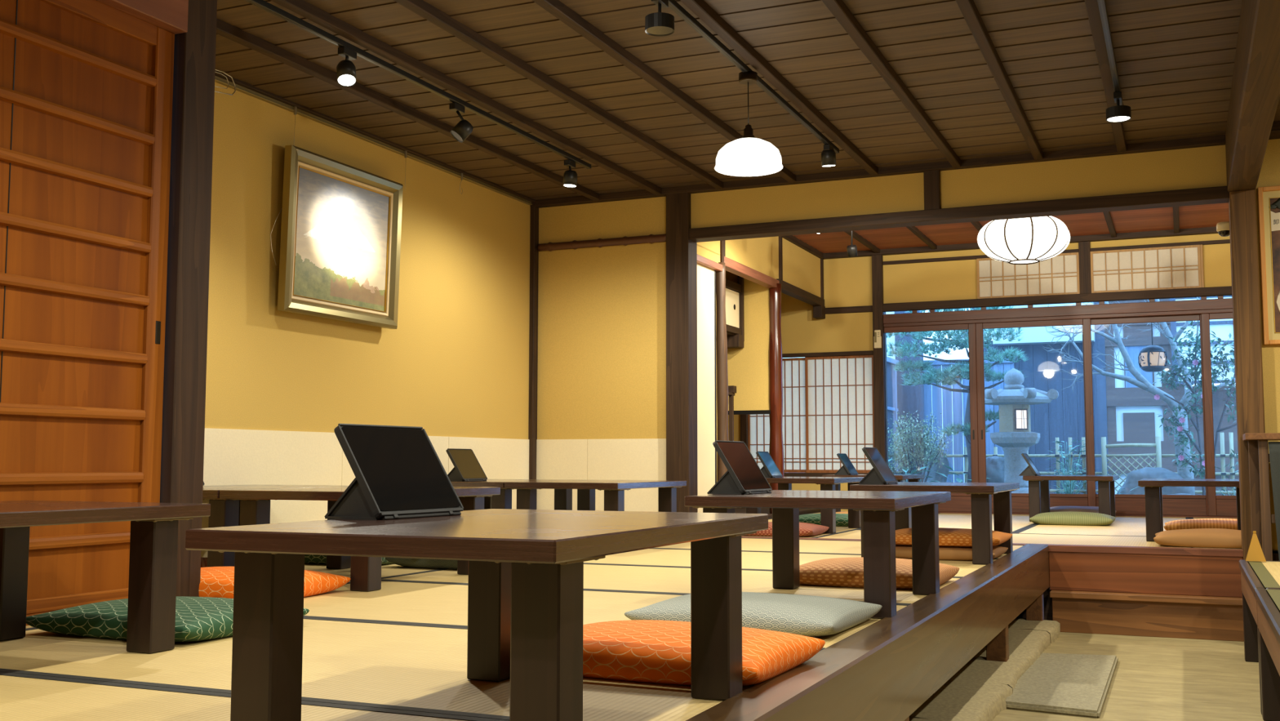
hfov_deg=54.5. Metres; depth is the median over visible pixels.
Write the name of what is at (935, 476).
rock
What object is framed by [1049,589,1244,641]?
step
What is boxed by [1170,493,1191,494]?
rock
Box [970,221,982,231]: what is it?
trim
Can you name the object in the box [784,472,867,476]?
trim
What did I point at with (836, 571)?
floor cushion
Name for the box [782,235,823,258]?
trim
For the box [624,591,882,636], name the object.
floor cushion
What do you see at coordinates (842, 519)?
floor cushion
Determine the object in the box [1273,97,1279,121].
ceiling
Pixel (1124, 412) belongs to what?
building
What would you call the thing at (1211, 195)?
wooden beam
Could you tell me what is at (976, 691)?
foundation
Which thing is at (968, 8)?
ceiling beam
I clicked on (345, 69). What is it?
track spotlight
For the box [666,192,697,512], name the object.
pillar
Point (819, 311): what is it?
trim
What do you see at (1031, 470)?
tablet
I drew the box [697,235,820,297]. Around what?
wall
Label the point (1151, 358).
hanging lantern
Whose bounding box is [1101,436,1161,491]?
gate
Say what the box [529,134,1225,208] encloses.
trim
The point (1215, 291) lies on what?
trim
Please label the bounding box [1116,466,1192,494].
rock
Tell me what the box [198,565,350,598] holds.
floor cushion
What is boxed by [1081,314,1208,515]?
window
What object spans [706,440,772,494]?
tablet
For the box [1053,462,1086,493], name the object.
leafy plant
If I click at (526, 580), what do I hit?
table
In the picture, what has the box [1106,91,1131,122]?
track spotlight
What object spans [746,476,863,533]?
table
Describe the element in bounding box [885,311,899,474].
wall
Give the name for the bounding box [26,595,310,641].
floor cushion
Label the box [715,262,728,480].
pillar
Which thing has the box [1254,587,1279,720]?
table
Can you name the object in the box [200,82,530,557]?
wall
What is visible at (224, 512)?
table
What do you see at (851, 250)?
track spotlight
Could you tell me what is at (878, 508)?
table
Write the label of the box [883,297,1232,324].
trim
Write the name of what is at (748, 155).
pendant lamp
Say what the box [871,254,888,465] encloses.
pillar
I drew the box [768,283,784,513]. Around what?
pillar
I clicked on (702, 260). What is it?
trim
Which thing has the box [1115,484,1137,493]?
leafy plant
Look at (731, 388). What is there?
post
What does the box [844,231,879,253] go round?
trim
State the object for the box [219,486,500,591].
table
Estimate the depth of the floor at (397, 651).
2.70 m
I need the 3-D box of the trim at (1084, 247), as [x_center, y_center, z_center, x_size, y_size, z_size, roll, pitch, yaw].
[3.660,-0.759,10.223,0.090,0.440,0.050,-2,-5,24]
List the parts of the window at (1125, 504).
rail, rail, kick panel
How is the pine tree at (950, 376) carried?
on the ground
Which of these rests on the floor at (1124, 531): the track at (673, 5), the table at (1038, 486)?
the table at (1038, 486)
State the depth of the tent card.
5.38 m
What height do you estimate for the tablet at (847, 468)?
0.167 m
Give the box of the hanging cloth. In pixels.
[1268,441,1279,560]
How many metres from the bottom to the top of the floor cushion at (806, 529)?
0.075 m
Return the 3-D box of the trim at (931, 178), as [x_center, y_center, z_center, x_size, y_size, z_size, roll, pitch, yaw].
[1.615,-0.941,6.842,0.084,0.250,0.110,-2,-5,24]
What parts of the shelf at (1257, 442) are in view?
leg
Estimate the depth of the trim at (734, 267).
9.20 m
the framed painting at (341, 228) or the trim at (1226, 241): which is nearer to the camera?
the framed painting at (341, 228)
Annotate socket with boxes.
[741,124,755,138]
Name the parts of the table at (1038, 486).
leg, leg, leg, leg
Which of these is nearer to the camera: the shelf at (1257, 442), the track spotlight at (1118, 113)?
the track spotlight at (1118, 113)
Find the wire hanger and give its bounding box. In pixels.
[214,69,235,95]
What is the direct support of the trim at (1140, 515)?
attached to the wall at (952, 280)
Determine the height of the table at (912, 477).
0.330 m
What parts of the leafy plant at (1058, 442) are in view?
stem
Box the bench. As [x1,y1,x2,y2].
[1239,559,1279,714]
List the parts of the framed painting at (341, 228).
cord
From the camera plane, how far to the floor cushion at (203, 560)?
4.62 m
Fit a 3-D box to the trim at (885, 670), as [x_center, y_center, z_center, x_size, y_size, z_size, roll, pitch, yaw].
[0.405,0.753,2.662,0.114,0.221,8.300,-2,-5,24]
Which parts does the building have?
corner post, blue panel, timber frame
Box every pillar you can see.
[160,0,217,596]
[528,206,538,479]
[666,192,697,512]
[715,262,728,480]
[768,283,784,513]
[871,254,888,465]
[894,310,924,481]
[986,625,1008,661]
[1026,592,1044,620]
[1228,189,1265,559]
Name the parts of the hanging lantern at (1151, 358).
chain, lamp shade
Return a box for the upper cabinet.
[725,275,744,348]
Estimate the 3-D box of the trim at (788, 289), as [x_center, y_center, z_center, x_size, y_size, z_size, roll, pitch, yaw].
[1.340,-0.560,10.473,0.075,0.070,1.360,-2,-5,24]
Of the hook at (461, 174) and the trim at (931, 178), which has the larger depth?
the hook at (461, 174)
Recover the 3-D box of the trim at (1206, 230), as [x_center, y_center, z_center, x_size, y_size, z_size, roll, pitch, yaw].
[3.506,-0.998,10.288,4.120,0.055,0.070,-2,-5,24]
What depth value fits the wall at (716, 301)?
8.57 m
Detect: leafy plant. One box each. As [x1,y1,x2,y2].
[902,466,937,481]
[933,463,988,482]
[1044,439,1086,493]
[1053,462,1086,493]
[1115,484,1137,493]
[1217,475,1238,495]
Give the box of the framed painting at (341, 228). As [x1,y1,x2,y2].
[270,145,403,328]
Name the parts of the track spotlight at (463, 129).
stem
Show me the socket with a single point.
(748, 131)
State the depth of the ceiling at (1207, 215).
9.90 m
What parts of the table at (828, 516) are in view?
leg, leg, mounting plate, leg, leg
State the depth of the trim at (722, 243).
8.66 m
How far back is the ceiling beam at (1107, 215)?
9.54 m
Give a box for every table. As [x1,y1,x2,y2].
[0,500,210,653]
[185,508,768,720]
[202,484,351,568]
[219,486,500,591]
[451,479,582,510]
[504,480,686,511]
[684,489,951,618]
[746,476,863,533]
[822,474,924,511]
[849,481,1019,564]
[1022,474,1119,521]
[1137,478,1240,541]
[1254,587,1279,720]
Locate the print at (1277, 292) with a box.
[1275,290,1279,311]
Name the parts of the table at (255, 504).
mounting plate, leg, leg, leg, mounting plate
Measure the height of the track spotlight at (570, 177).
0.134 m
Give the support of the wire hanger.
hanging from the rail at (217, 79)
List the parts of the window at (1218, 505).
rail, rail, kick panel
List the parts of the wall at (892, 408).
rail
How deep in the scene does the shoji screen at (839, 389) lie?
10.98 m
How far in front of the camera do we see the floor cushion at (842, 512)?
9.03 m
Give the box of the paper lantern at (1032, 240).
[977,216,1070,264]
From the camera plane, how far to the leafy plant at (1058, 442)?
12.49 m
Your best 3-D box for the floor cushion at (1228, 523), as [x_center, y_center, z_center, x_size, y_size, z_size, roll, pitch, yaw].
[3.525,1.008,7.591,0.600,0.087,0.460,-2,-5,24]
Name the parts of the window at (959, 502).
rail, kick panel, rail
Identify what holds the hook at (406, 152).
hanging from the rail at (217, 79)
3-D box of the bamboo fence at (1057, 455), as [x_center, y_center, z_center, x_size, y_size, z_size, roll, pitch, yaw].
[4.859,1.150,13.451,4.500,0.720,0.077,-2,-5,24]
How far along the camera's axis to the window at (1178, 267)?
10.01 m
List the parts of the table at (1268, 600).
frame, leg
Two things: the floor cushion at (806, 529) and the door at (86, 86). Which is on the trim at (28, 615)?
the door at (86, 86)
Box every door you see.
[0,0,174,614]
[697,263,716,512]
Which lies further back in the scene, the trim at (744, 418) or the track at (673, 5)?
the trim at (744, 418)
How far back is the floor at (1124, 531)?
7.77 m
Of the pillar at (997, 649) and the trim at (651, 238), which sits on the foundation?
the pillar at (997, 649)
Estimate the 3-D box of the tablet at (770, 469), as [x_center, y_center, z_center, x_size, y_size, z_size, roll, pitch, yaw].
[0.810,0.658,7.849,0.131,0.167,0.248,-2,-5,22]
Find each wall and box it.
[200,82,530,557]
[536,145,1226,511]
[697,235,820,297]
[715,301,717,481]
[725,270,770,414]
[728,233,1231,511]
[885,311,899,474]
[1255,138,1279,550]
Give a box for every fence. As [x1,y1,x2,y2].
[888,431,1239,495]
[923,357,1014,482]
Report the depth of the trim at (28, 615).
3.33 m
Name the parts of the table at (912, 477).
leg, leg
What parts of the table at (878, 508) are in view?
mounting plate, leg, leg, mounting plate, leg, leg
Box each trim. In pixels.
[26,611,48,625]
[96,0,188,34]
[214,70,535,202]
[216,18,599,200]
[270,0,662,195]
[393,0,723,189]
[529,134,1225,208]
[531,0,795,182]
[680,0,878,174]
[685,543,1049,720]
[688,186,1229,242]
[697,254,722,271]
[720,240,725,262]
[723,256,778,288]
[740,414,748,448]
[741,535,1243,556]
[777,278,824,306]
[778,235,782,279]
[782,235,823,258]
[782,350,873,357]
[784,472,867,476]
[813,305,825,319]
[820,258,823,298]
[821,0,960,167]
[822,226,1218,259]
[825,305,872,314]
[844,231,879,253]
[882,239,1230,265]
[882,285,1231,311]
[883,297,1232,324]
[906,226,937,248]
[923,169,940,209]
[937,511,1236,518]
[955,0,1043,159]
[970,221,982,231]
[1048,551,1243,597]
[1078,241,1091,293]
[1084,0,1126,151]
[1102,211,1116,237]
[1173,206,1179,233]
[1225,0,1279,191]
[1268,120,1279,139]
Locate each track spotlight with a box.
[336,46,356,87]
[448,102,473,142]
[563,160,577,187]
[644,0,674,36]
[821,144,835,167]
[846,231,857,257]
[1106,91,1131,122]
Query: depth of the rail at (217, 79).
6.13 m
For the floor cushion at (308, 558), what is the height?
0.085 m
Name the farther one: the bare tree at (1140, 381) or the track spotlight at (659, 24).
the bare tree at (1140, 381)
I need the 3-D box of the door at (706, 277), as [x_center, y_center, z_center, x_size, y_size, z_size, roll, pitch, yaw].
[0.371,0.214,8.193,0.030,1.725,0.695,-2,-5,24]
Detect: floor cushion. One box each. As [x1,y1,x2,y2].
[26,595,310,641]
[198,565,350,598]
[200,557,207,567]
[304,554,391,564]
[385,557,457,568]
[582,619,826,685]
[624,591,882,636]
[743,521,829,536]
[799,513,848,526]
[799,556,959,588]
[835,511,848,513]
[895,527,1012,546]
[895,543,1008,559]
[1029,511,1115,525]
[1049,505,1115,512]
[1153,528,1241,547]
[1164,518,1237,530]
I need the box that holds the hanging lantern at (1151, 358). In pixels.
[1137,322,1168,372]
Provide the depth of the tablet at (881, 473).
5.52 m
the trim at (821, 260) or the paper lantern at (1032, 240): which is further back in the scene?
the trim at (821, 260)
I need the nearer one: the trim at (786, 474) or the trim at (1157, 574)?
the trim at (1157, 574)
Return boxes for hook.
[293,106,297,142]
[404,151,407,185]
[459,173,462,194]
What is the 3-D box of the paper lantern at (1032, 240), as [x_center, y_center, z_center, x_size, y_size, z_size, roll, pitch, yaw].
[2.487,-0.901,8.071,0.566,0.535,0.584,-2,-5,24]
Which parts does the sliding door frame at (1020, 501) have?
rail, kick panel, rail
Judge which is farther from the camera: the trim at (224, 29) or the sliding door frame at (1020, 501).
the sliding door frame at (1020, 501)
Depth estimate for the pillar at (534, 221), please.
7.71 m
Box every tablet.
[324,423,463,519]
[445,448,487,481]
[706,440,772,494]
[755,451,782,477]
[834,453,857,475]
[857,446,897,484]
[1019,453,1040,475]
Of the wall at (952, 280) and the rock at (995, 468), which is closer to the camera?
the wall at (952, 280)
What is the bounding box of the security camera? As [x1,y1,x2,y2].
[1216,221,1229,236]
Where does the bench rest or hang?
on the floor at (1154, 678)
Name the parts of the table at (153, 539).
leg, leg, mounting plate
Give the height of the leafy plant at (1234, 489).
0.295 m
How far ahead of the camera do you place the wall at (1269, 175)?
6.16 m
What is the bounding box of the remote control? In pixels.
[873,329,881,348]
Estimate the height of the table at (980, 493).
0.330 m
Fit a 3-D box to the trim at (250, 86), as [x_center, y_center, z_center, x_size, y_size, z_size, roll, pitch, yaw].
[-1.418,-1.143,6.058,0.040,0.030,3.760,-2,-5,24]
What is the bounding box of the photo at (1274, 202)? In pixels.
[1270,197,1279,332]
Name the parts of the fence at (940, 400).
rail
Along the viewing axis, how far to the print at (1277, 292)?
6.15 m
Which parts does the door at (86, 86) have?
rail, rail, rail, rail, rail, rail, rail, rail, rail, rail, rail, finger pull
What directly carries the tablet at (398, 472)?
on the table at (526, 580)
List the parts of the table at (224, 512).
mounting plate, leg, leg, leg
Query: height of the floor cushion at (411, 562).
0.076 m
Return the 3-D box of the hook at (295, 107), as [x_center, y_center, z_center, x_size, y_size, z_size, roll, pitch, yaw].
[-1.576,-1.055,5.664,0.012,0.220,0.030,0,-5,3]
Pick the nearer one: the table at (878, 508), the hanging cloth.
the table at (878, 508)
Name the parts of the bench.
leg, leg, frame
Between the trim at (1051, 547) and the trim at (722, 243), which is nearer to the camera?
the trim at (1051, 547)
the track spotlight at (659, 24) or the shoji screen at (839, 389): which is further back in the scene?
the shoji screen at (839, 389)
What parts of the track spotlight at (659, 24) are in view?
stem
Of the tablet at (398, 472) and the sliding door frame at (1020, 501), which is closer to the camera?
the tablet at (398, 472)
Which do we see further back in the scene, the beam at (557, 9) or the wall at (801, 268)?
the wall at (801, 268)
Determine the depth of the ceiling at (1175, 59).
5.25 m
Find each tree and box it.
[886,306,1030,482]
[1043,296,1235,494]
[1152,320,1238,494]
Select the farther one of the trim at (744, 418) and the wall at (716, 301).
the trim at (744, 418)
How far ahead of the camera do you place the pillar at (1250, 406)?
6.09 m
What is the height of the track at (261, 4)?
0.024 m
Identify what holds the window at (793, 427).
in the wall at (952, 280)
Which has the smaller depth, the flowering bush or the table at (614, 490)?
the table at (614, 490)
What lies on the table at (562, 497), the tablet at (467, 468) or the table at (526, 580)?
the tablet at (467, 468)
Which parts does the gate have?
post, rail, rail, post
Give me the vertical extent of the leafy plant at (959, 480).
0.398 m
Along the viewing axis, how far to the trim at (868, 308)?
10.98 m
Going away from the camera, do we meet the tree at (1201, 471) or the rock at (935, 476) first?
the tree at (1201, 471)
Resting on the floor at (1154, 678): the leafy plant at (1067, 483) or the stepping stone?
the stepping stone
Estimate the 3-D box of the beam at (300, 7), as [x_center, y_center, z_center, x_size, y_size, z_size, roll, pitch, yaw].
[-1.540,-1.318,3.662,0.044,0.040,8.260,-2,-5,24]
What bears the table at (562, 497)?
on the floor at (397, 651)
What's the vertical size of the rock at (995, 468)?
0.380 m
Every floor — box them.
[0,537,1024,720]
[734,507,1279,560]
[910,629,1264,720]
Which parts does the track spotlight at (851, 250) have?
stem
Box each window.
[747,357,805,472]
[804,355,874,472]
[884,323,978,511]
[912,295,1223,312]
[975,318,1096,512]
[976,252,1079,298]
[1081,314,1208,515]
[1090,244,1204,293]
[1200,312,1236,515]
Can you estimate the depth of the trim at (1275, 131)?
6.08 m
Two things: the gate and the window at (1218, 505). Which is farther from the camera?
the gate
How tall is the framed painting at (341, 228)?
0.740 m
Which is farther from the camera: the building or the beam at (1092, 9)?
the building
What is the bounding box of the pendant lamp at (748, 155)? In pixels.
[714,71,782,176]
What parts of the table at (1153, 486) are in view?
mounting plate, leg, leg, leg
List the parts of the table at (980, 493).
leg, leg, mounting plate, leg, leg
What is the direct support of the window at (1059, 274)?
in the wall at (952, 280)
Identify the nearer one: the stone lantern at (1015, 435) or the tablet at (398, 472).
the tablet at (398, 472)
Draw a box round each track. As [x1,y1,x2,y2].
[244,0,591,168]
[668,0,839,153]
[1097,0,1123,105]
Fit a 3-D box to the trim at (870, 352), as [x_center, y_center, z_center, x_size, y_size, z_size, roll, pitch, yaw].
[1.482,-0.048,11.121,1.245,0.035,0.045,-2,-5,24]
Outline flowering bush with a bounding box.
[887,410,955,481]
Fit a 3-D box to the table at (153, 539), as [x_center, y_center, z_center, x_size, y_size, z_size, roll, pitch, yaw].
[-1.466,0.478,2.634,0.610,0.330,0.884,-2,-5,24]
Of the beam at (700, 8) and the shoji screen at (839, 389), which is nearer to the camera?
the beam at (700, 8)
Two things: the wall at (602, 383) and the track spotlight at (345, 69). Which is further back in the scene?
the wall at (602, 383)
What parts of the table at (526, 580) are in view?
mounting plate, leg, leg, leg, mounting plate, leg, mounting plate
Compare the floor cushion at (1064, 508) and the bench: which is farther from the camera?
the floor cushion at (1064, 508)
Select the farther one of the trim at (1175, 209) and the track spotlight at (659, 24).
the trim at (1175, 209)
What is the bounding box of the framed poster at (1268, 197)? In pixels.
[1257,185,1279,344]
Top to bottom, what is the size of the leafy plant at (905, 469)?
0.373 m
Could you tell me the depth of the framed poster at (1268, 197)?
6.17 m
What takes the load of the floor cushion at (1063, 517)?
on the floor at (1124, 531)
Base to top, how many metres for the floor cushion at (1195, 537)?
0.087 m
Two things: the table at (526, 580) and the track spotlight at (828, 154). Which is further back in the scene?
the track spotlight at (828, 154)
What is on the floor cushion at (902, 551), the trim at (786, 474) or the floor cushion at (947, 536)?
the floor cushion at (947, 536)
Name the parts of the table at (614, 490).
mounting plate, leg, leg, mounting plate, leg, leg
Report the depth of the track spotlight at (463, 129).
5.46 m
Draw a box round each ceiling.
[215,0,1242,199]
[792,202,1229,253]
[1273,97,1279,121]
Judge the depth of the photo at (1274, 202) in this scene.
6.17 m
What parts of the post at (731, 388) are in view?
shelf post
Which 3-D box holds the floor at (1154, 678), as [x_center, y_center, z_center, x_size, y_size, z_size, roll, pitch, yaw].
[1.731,1.098,2.135,3.400,0.120,8.450,-2,-5,24]
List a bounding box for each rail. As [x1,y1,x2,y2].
[214,75,532,204]
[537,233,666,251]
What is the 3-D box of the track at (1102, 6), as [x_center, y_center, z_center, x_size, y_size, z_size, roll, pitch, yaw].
[0.730,-1.394,2.319,0.025,0.024,7.212,-2,-5,24]
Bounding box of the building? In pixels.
[983,295,1239,495]
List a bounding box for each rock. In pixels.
[920,445,949,482]
[986,455,1004,482]
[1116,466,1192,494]
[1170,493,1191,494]
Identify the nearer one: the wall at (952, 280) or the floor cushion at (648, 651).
the floor cushion at (648, 651)
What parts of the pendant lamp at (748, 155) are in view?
cord, light bulb, lamp shade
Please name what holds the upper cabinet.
attached to the wall
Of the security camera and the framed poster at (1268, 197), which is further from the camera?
the security camera
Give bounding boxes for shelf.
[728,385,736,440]
[1242,432,1279,560]
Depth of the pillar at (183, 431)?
3.86 m
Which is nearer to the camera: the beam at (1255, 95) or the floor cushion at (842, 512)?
the beam at (1255, 95)
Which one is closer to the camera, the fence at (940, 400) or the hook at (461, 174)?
the hook at (461, 174)
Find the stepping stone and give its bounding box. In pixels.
[1005,653,1118,717]
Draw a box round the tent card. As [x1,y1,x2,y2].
[1245,530,1266,561]
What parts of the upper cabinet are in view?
door, rail, corner post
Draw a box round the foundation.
[909,617,1060,720]
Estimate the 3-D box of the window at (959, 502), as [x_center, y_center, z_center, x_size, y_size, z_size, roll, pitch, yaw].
[2.466,0.491,10.664,0.840,1.593,0.032,-2,-5,24]
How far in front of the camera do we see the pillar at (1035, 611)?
6.31 m
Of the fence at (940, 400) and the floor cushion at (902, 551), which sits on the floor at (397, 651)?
the floor cushion at (902, 551)
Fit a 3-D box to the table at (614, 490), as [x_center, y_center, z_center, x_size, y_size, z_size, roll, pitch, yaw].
[-0.207,0.780,6.330,0.610,0.330,0.884,-2,-5,24]
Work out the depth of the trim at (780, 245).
9.93 m
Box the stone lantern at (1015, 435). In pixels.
[984,368,1058,493]
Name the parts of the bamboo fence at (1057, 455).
post, rail, post, rail, post, post, rail, post, rail, rail, rail, post, post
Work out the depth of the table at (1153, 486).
6.76 m

